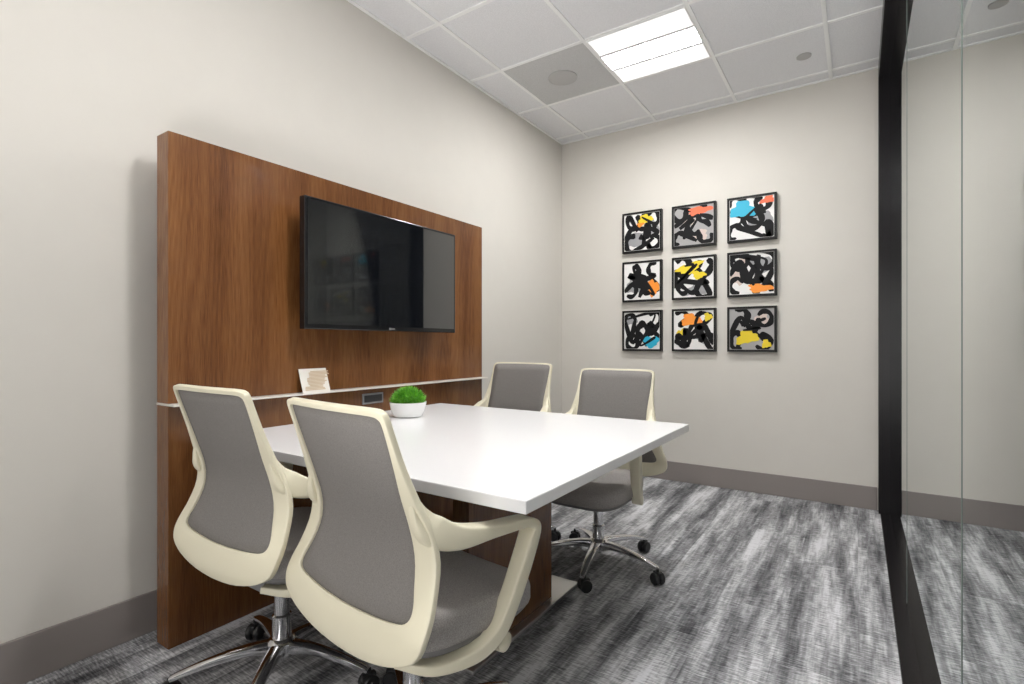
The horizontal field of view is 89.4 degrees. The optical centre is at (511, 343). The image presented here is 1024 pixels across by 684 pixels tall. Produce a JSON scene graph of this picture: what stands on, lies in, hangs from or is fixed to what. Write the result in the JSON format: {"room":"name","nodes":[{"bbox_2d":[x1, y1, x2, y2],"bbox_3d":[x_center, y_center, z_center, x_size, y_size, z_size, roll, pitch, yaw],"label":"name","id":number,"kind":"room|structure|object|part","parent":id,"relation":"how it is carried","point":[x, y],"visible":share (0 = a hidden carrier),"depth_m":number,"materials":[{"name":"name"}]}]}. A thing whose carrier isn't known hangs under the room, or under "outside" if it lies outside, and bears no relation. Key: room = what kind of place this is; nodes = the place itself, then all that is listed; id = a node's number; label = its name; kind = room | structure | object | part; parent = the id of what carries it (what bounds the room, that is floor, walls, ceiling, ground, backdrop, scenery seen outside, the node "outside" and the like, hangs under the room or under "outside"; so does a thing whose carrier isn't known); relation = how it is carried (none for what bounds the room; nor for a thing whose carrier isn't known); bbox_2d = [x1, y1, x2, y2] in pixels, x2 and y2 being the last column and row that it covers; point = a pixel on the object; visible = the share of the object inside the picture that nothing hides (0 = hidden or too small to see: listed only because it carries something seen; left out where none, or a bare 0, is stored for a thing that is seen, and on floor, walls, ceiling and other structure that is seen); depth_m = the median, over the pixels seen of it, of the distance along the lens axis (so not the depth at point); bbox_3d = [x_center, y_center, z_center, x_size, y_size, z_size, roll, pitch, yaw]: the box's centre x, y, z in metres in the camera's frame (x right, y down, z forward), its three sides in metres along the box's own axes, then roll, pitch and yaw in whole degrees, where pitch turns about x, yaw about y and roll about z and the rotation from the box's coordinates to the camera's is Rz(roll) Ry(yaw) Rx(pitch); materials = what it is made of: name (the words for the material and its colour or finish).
{"room":"office","nodes":[
{"label":"office","id":0,"kind":"room"},
{"bbox_2d":[0,0,561,643],"bbox_3d":[-1.167,-0.365,2.400,0.100,2.930,5.690,0,0,34],"label":"wall","id":1,"kind":"structure","parent":0,"point":[324,89],"depth_m":1.94,"materials":[{"name":"paint"}]},
{"bbox_2d":[0,589,156,683],"bbox_3d":[-1.124,1.024,2.364,0.012,0.152,5.678,0,0,34],"label":"baseboard","id":2,"kind":"structure","parent":1,"relation":"attached to","point":[34,655],"depth_m":1.78,"materials":[{"name":"grey plastic"}]},
{"bbox_2d":[346,0,882,144],"bbox_3d":[0.559,-1.827,1.244,4.055,0.009,5.690,0,0,34],"label":"grid","id":3,"kind":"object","parent":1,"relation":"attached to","point":[686,3],"depth_m":3.30,"materials":[{"name":"white metal"}]},
{"bbox_2d":[389,401,426,417],"bbox_3d":[-0.500,0.314,2.489,0.176,0.072,0.162,0,0,-18],"label":"bowl","id":4,"kind":"object","parent":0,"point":[400,409],"depth_m":2.43,"materials":[{"name":"white ceramic"}]},
{"bbox_2d":[24,476,901,683],"bbox_3d":[0.559,1.150,1.244,4.255,0.100,5.890,0,0,34],"label":"floor","id":5,"kind":"structure","parent":0,"point":[758,588],"depth_m":2.09,"materials":[{"name":"carpet"}]},
{"bbox_2d":[162,384,379,683],"bbox_3d":[-0.746,0.612,1.723,0.658,0.977,0.634,0,0,34],"label":"office chair","id":6,"kind":"object","parent":5,"relation":"on","point":[239,524],"visible":0.75,"depth_m":1.54,"materials":[{"name":"beige plastic"}]},
{"bbox_3d":[-0.919,1.004,1.641,0.290,0.066,0.050,0,0,-22],"label":"leg","id":7,"kind":"part","parent":6,"relation":"part of","materials":[{"name":"silver metal"}]},
{"bbox_3d":[-0.866,0.406,1.546,0.569,0.566,0.130,0,0,34],"label":"frame","id":8,"kind":"part","parent":6,"relation":"part of","materials":[{"name":"beige plastic"}]},
{"bbox_3d":[-0.926,0.535,1.843,0.169,0.435,0.372,0,0,16],"label":"armrest","id":9,"kind":"part","parent":6,"relation":"part of","materials":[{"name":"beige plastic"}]},
{"bbox_3d":[-0.870,1.004,1.839,0.050,0.066,0.290,0,0,-40],"label":"leg","id":10,"kind":"part","parent":6,"relation":"part of","materials":[{"name":"silver metal"}]},
{"bbox_3d":[-0.745,1.004,1.534,0.050,0.066,0.290,0,0,-5],"label":"leg","id":11,"kind":"part","parent":6,"relation":"part of","materials":[{"name":"silver metal"}]},
{"bbox_3d":[-0.569,0.535,1.604,0.372,0.435,0.169,0,0,-38],"label":"armrest","id":12,"kind":"part","parent":6,"relation":"part of","materials":[{"name":"beige plastic"}]},
{"bbox_3d":[-0.718,0.668,1.768,0.448,0.095,0.450,0,0,34],"label":"seat","id":13,"kind":"part","parent":6,"relation":"part of","materials":[{"name":"grey fabric"}]},
{"bbox_3d":[-0.667,1.004,1.851,0.050,0.066,0.290,0,0,32],"label":"leg","id":14,"kind":"part","parent":6,"relation":"part of","materials":[{"name":"silver metal"}]},
{"bbox_3d":[-0.592,1.004,1.666,0.290,0.066,0.050,0,0,13],"label":"leg","id":15,"kind":"part","parent":6,"relation":"part of","materials":[{"name":"silver metal"}]},
{"bbox_2d":[156,131,487,649],"bbox_3d":[-0.734,0.166,2.644,0.142,1.868,1.870,0,0,34],"label":"wood panel","id":16,"kind":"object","parent":5,"relation":"on","point":[228,221],"depth_m":2.11,"materials":[{"name":"brown wood"}]},
{"bbox_2d":[298,368,329,392],"bbox_3d":[-0.886,0.164,2.332,0.039,0.105,0.150,0,0,34],"label":"tent card","id":17,"kind":"object","parent":16,"relation":"on","point":[313,380],"visible":1,"depth_m":2.32,"materials":[{"name":"white paper"}]},
{"bbox_3d":[-0.754,-0.276,2.658,0.090,0.984,1.866,0,0,34],"label":"panel","id":18,"kind":"part","parent":16,"relation":"part of","materials":[{"name":"brown wood"}]},
{"bbox_3d":[-0.754,0.662,2.658,0.090,0.876,1.866,0,0,34],"label":"panel","id":19,"kind":"part","parent":16,"relation":"part of","materials":[{"name":"brown wood"}]},
{"bbox_3d":[-0.734,0.220,2.644,0.142,0.008,1.870,0,0,34],"label":"aluminium trim","id":20,"kind":"part","parent":16,"relation":"part of","materials":[{"name":"white metal"}]},
{"bbox_2d":[362,392,382,404],"bbox_3d":[-0.710,0.277,2.637,0.006,0.053,0.135,0,0,34],"label":"outlet plate","id":21,"kind":"object","parent":16,"relation":"attached to","point":[368,398],"depth_m":2.63,"materials":[{"name":"black plastic"}]},
{"bbox_2d":[300,195,454,332],"bbox_3d":[-0.650,-0.347,2.616,0.126,0.566,0.978,0,0,34],"label":"television","id":22,"kind":"object","parent":16,"relation":"attached to","point":[361,270],"visible":1,"depth_m":2.46,"materials":[{"name":"black"}]},
{"bbox_2d":[286,397,540,683],"bbox_3d":[-0.237,0.617,1.373,0.656,0.967,0.636,0,0,41],"label":"office chair","id":23,"kind":"object","parent":5,"relation":"on","point":[389,580],"visible":1,"depth_m":1.21,"materials":[{"name":"beige plastic"}]},
{"bbox_3d":[-0.413,0.545,1.525,0.169,0.435,0.372,0,0,23],"label":"armrest","id":24,"kind":"part","parent":23,"relation":"part of","materials":[{"name":"beige plastic"}]},
{"bbox_3d":[-0.390,0.416,1.223,0.569,0.566,0.130,0,0,41],"label":"frame","id":25,"kind":"part","parent":23,"relation":"part of","materials":[{"name":"beige plastic"}]},
{"bbox_3d":[-0.326,1.004,1.530,0.050,0.066,0.290,0,0,-21],"label":"leg","id":26,"kind":"part","parent":23,"relation":"part of","materials":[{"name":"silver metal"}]},
{"bbox_3d":[-0.088,0.545,1.244,0.372,0.435,0.169,0,0,-31],"label":"armrest","id":27,"kind":"part","parent":23,"relation":"part of","materials":[{"name":"beige plastic"}]},
{"bbox_3d":[-0.215,0.678,1.425,0.448,0.095,0.450,0,0,41],"label":"seat","id":28,"kind":"part","parent":23,"relation":"part of","materials":[{"name":"grey fabric"}]},
{"bbox_3d":[-0.130,1.004,1.477,0.290,0.066,0.050,0,0,-39],"label":"leg","id":29,"kind":"part","parent":23,"relation":"part of","materials":[{"name":"silver metal"}]},
{"bbox_3d":[-0.036,0.750,1.317,0.063,0.056,0.056,0,0,41],"label":"adjustment knob","id":30,"kind":"part","parent":23,"relation":"part of","materials":[{"name":"beige plastic"}]},
{"bbox_2d":[263,403,688,674],"bbox_3d":[-0.197,0.725,2.108,1.443,0.750,1.335,0,0,34],"label":"meeting table","id":31,"kind":"object","parent":5,"relation":"on","point":[493,463],"visible":0.62,"depth_m":1.84,"materials":[{"name":"white laminate"}]},
{"bbox_2d":[389,385,426,417],"bbox_3d":[-0.502,0.272,2.489,0.187,0.156,0.177,0,0,-18],"label":"potted plant","id":32,"kind":"object","parent":31,"relation":"on","point":[407,402],"visible":1,"depth_m":2.44,"materials":[{"name":"green plant"}]},
{"bbox_3d":[-0.017,0.735,2.006,0.070,0.706,0.570,0,0,34],"label":"leg","id":33,"kind":"part","parent":31,"relation":"part of","materials":[{"name":"brown wood"}]},
{"bbox_3d":[0.030,1.094,2.077,0.140,0.012,0.780,0,0,34],"label":"foot plate","id":34,"kind":"part","parent":31,"relation":"part of","materials":[{"name":"silver metal"}]},
{"bbox_2d":[474,362,560,541],"bbox_3d":[-0.056,0.607,2.990,0.663,0.987,0.647,0,0,34],"label":"office chair","id":35,"kind":"object","parent":5,"relation":"on","point":[512,385],"visible":0.23,"depth_m":3.12,"materials":[{"name":"grey fabric"}]},
{"bbox_3d":[-0.255,0.525,3.070,0.372,0.435,0.169,0,0,-38],"label":"armrest","id":36,"kind":"part","parent":35,"relation":"part of","materials":[{"name":"beige plastic"}]},
{"bbox_3d":[0.042,0.396,3.127,0.569,0.566,0.130,0,0,34],"label":"frame","id":37,"kind":"part","parent":35,"relation":"part of","materials":[{"name":"beige plastic"}]},
{"bbox_3d":[0.102,0.525,2.831,0.169,0.435,0.372,0,0,16],"label":"armrest","id":38,"kind":"part","parent":35,"relation":"part of","materials":[{"name":"beige plastic"}]},
{"bbox_2d":[552,368,667,593],"bbox_3d":[0.451,0.617,2.559,0.640,0.967,0.641,0,0,34],"label":"office chair","id":39,"kind":"object","parent":5,"relation":"on","point":[601,392],"visible":0.5,"depth_m":2.59,"materials":[{"name":"grey fabric"}]},
{"bbox_3d":[0.240,0.545,2.678,0.372,0.435,0.169,0,0,-38],"label":"armrest","id":40,"kind":"part","parent":39,"relation":"part of","materials":[{"name":"beige plastic"}]},
{"bbox_3d":[0.259,1.004,2.592,0.290,0.066,0.050,0,0,5],"label":"leg","id":41,"kind":"part","parent":39,"relation":"part of","materials":[{"name":"silver metal"}]},
{"bbox_3d":[0.393,1.004,2.744,0.050,0.066,0.290,0,0,-13],"label":"leg","id":42,"kind":"part","parent":39,"relation":"part of","materials":[{"name":"silver metal"}]},
{"bbox_3d":[0.365,1.004,2.416,0.050,0.066,0.290,0,0,22],"label":"leg","id":43,"kind":"part","parent":39,"relation":"part of","materials":[{"name":"silver metal"}]},
{"bbox_3d":[0.389,0.678,2.513,0.448,0.095,0.450,0,0,34],"label":"seat","id":44,"kind":"part","parent":39,"relation":"part of","materials":[{"name":"grey fabric"}]},
{"bbox_3d":[0.538,0.416,2.736,0.569,0.566,0.130,0,0,34],"label":"frame","id":45,"kind":"part","parent":39,"relation":"part of","materials":[{"name":"beige plastic"}]},
{"bbox_3d":[0.577,1.004,2.667,0.290,0.066,0.050,0,0,-32],"label":"leg","id":46,"kind":"part","parent":39,"relation":"part of","materials":[{"name":"silver metal"}]},
{"bbox_3d":[0.561,1.004,2.463,0.290,0.066,0.050,0,0,41],"label":"leg","id":47,"kind":"part","parent":39,"relation":"part of","materials":[{"name":"silver metal"}]},
{"bbox_3d":[0.598,0.545,2.439,0.169,0.435,0.372,0,0,16],"label":"armrest","id":48,"kind":"part","parent":39,"relation":"part of","materials":[{"name":"beige plastic"}]},
{"bbox_2d":[880,512,921,683],"bbox_3d":[0.865,1.093,0.986,0.104,0.014,5.600,0,0,34],"label":"trim","id":49,"kind":"structure","parent":5,"relation":"on","point":[908,661],"depth_m":2.09,"materials":[{"name":"black metal"}]},
{"bbox_2d":[907,0,960,683],"bbox_3d":[1.274,-0.317,1.590,0.008,2.806,1.376,0,0,34],"label":"glass panel","id":50,"kind":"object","parent":49,"relation":"on","point":[933,26],"depth_m":1.37,"materials":[{"name":"clear glass"}]},
{"bbox_2d":[962,0,1023,683],"bbox_3d":[0.100,-0.317,-0.164,0.008,2.806,2.838,0,0,34],"label":"glass panel","id":51,"kind":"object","parent":49,"relation":"on","point":[992,30],"depth_m":0.79,"materials":[{"name":"clear glass"}]},
{"bbox_2d":[353,0,882,142],"bbox_3d":[0.559,-1.880,1.244,4.255,0.100,5.890,0,0,34],"label":"ceiling","id":52,"kind":"structure","parent":0,"point":[507,33],"depth_m":3.14,"materials":[{"name":"tile"}]},
{"bbox_2d":[504,43,618,104],"bbox_3d":[0.348,-1.821,3.540,0.584,0.017,0.584,0,0,34],"label":"air vent","id":53,"kind":"object","parent":52,"relation":"attached to","point":[573,71],"visible":1,"depth_m":3.50,"materials":[{"name":"metal"}]},
{"bbox_2d":[549,70,576,85],"bbox_3d":[0.348,-1.819,3.540,0.196,0.013,0.196,0,0,34],"label":"speaker grille","id":54,"kind":"object","parent":53,"relation":"attached to","point":[556,77],"depth_m":3.52,"materials":[{"name":"grey metal"}]},
{"bbox_2d":[586,7,710,82],"bbox_3d":[0.855,-1.823,3.200,0.588,0.011,0.588,0,0,34],"label":"recessed light","id":55,"kind":"object","parent":52,"relation":"in","point":[670,40],"visible":1,"depth_m":3.17,"materials":[{"name":"white plastic"}]},
{"bbox_2d":[603,28,700,68],"bbox_3d":[0.855,-1.826,3.200,0.572,0.006,0.170,0,0,34],"label":"diffuser","id":56,"kind":"object","parent":55,"relation":"attached to","point":[684,38],"depth_m":3.19,"materials":[{"name":"white plastic"}]},
{"bbox_2d":[796,52,811,60],"bbox_3d":[1.855,-1.824,3.285,0.084,0.010,0.084,0,0,34],"label":"cap","id":57,"kind":"object","parent":52,"relation":"attached to","point":[803,56],"visible":1,"depth_m":3.27,"materials":[{"name":"grey"}]},
{"bbox_2d":[562,69,877,509],"bbox_3d":[2.170,-0.365,3.650,4.255,2.930,0.100,0,0,34],"label":"wall","id":58,"kind":"structure","parent":0,"point":[806,408],"depth_m":3.81,"materials":[{"name":"paint"}]},
{"bbox_2d":[622,208,662,253],"bbox_3d":[1.082,-0.930,4.295,0.336,0.336,0.037,0,0,34],"label":"wall art","id":59,"kind":"object","parent":58,"relation":"attached to","point":[642,231],"visible":1,"depth_m":4.28,"materials":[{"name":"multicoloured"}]},
{"bbox_2d":[622,259,662,302],"bbox_3d":[1.082,-0.520,4.295,0.336,0.336,0.037,0,0,34],"label":"wall art","id":60,"kind":"object","parent":58,"relation":"attached to","point":[642,281],"visible":1,"depth_m":4.28,"materials":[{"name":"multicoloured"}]},
{"bbox_2d":[622,310,662,350],"bbox_3d":[1.082,-0.110,4.295,0.336,0.336,0.037,0,0,34],"label":"wall art","id":61,"kind":"object","parent":58,"relation":"attached to","point":[642,330],"visible":1,"depth_m":4.28,"materials":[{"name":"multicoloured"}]},
{"bbox_2d":[672,200,716,248],"bbox_3d":[1.429,-0.930,4.062,0.336,0.336,0.037,0,0,34],"label":"wall art","id":62,"kind":"object","parent":58,"relation":"attached to","point":[693,225],"visible":1,"depth_m":4.05,"materials":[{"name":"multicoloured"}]},
{"bbox_2d":[672,254,716,299],"bbox_3d":[1.429,-0.520,4.062,0.336,0.336,0.037,0,0,34],"label":"wall art","id":63,"kind":"object","parent":58,"relation":"attached to","point":[693,277],"visible":1,"depth_m":4.05,"materials":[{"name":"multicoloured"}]},
{"bbox_2d":[672,308,716,351],"bbox_3d":[1.429,-0.110,4.062,0.336,0.336,0.037,0,0,34],"label":"wall art","id":64,"kind":"object","parent":58,"relation":"attached to","point":[695,329],"visible":1,"depth_m":4.04,"materials":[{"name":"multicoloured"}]},
{"bbox_2d":[727,192,776,243],"bbox_3d":[1.776,-0.930,3.830,0.336,0.336,0.037,0,0,34],"label":"wall art","id":65,"kind":"object","parent":58,"relation":"attached to","point":[750,218],"visible":1,"depth_m":3.81,"materials":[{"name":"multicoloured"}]},
{"bbox_2d":[727,248,776,297],"bbox_3d":[1.776,-0.520,3.830,0.336,0.336,0.037,0,0,34],"label":"wall art","id":66,"kind":"object","parent":58,"relation":"attached to","point":[749,273],"visible":1,"depth_m":3.81,"materials":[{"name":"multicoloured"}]},
{"bbox_2d":[727,305,776,351],"bbox_3d":[1.776,-0.110,3.830,0.336,0.336,0.037,0,0,34],"label":"wall art","id":67,"kind":"object","parent":58,"relation":"attached to","point":[749,328],"visible":1,"depth_m":3.81,"materials":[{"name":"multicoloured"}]},
{"bbox_2d":[645,461,876,509],"bbox_3d":[2.139,1.024,3.603,4.055,0.152,0.012,0,0,34],"label":"baseboard","id":68,"kind":"structure","parent":58,"relation":"attached to","point":[852,495],"depth_m":3.75,"materials":[{"name":"grey plastic"}]},
{"bbox_2d":[878,64,889,513],"bbox_3d":[2.447,-0.361,3.350,0.120,2.922,0.090,0,0,34],"label":"trim","id":69,"kind":"structure","parent":58,"relation":"attached to","point":[883,82],"depth_m":3.33,"materials":[{"name":"black metal"}]},
{"bbox_2d":[879,0,898,77],"bbox_3d":[0.865,-1.771,0.986,0.120,0.102,5.600,0,0,34],"label":"trim","id":70,"kind":"structure","parent":58,"relation":"attached to","point":[890,7],"depth_m":2.89,"materials":[{"name":"black metal"}]},
{"bbox_2d":[890,0,906,600],"bbox_3d":[2.042,-0.317,2.738,0.008,2.806,1.378,0,0,34],"label":"window frame","id":71,"kind":"structure","parent":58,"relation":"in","point":[898,74],"depth_m":2.62,"materials":[{"name":"black metal"}]},
{"bbox_2d":[961,0,961,683],"bbox_3d":[0.890,-0.317,1.017,0.010,2.806,0.004,0,0,34],"label":"trim","id":72,"kind":"structure","parent":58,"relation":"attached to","point":[961,0],"depth_m":1.02,"materials":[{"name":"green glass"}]}
]}

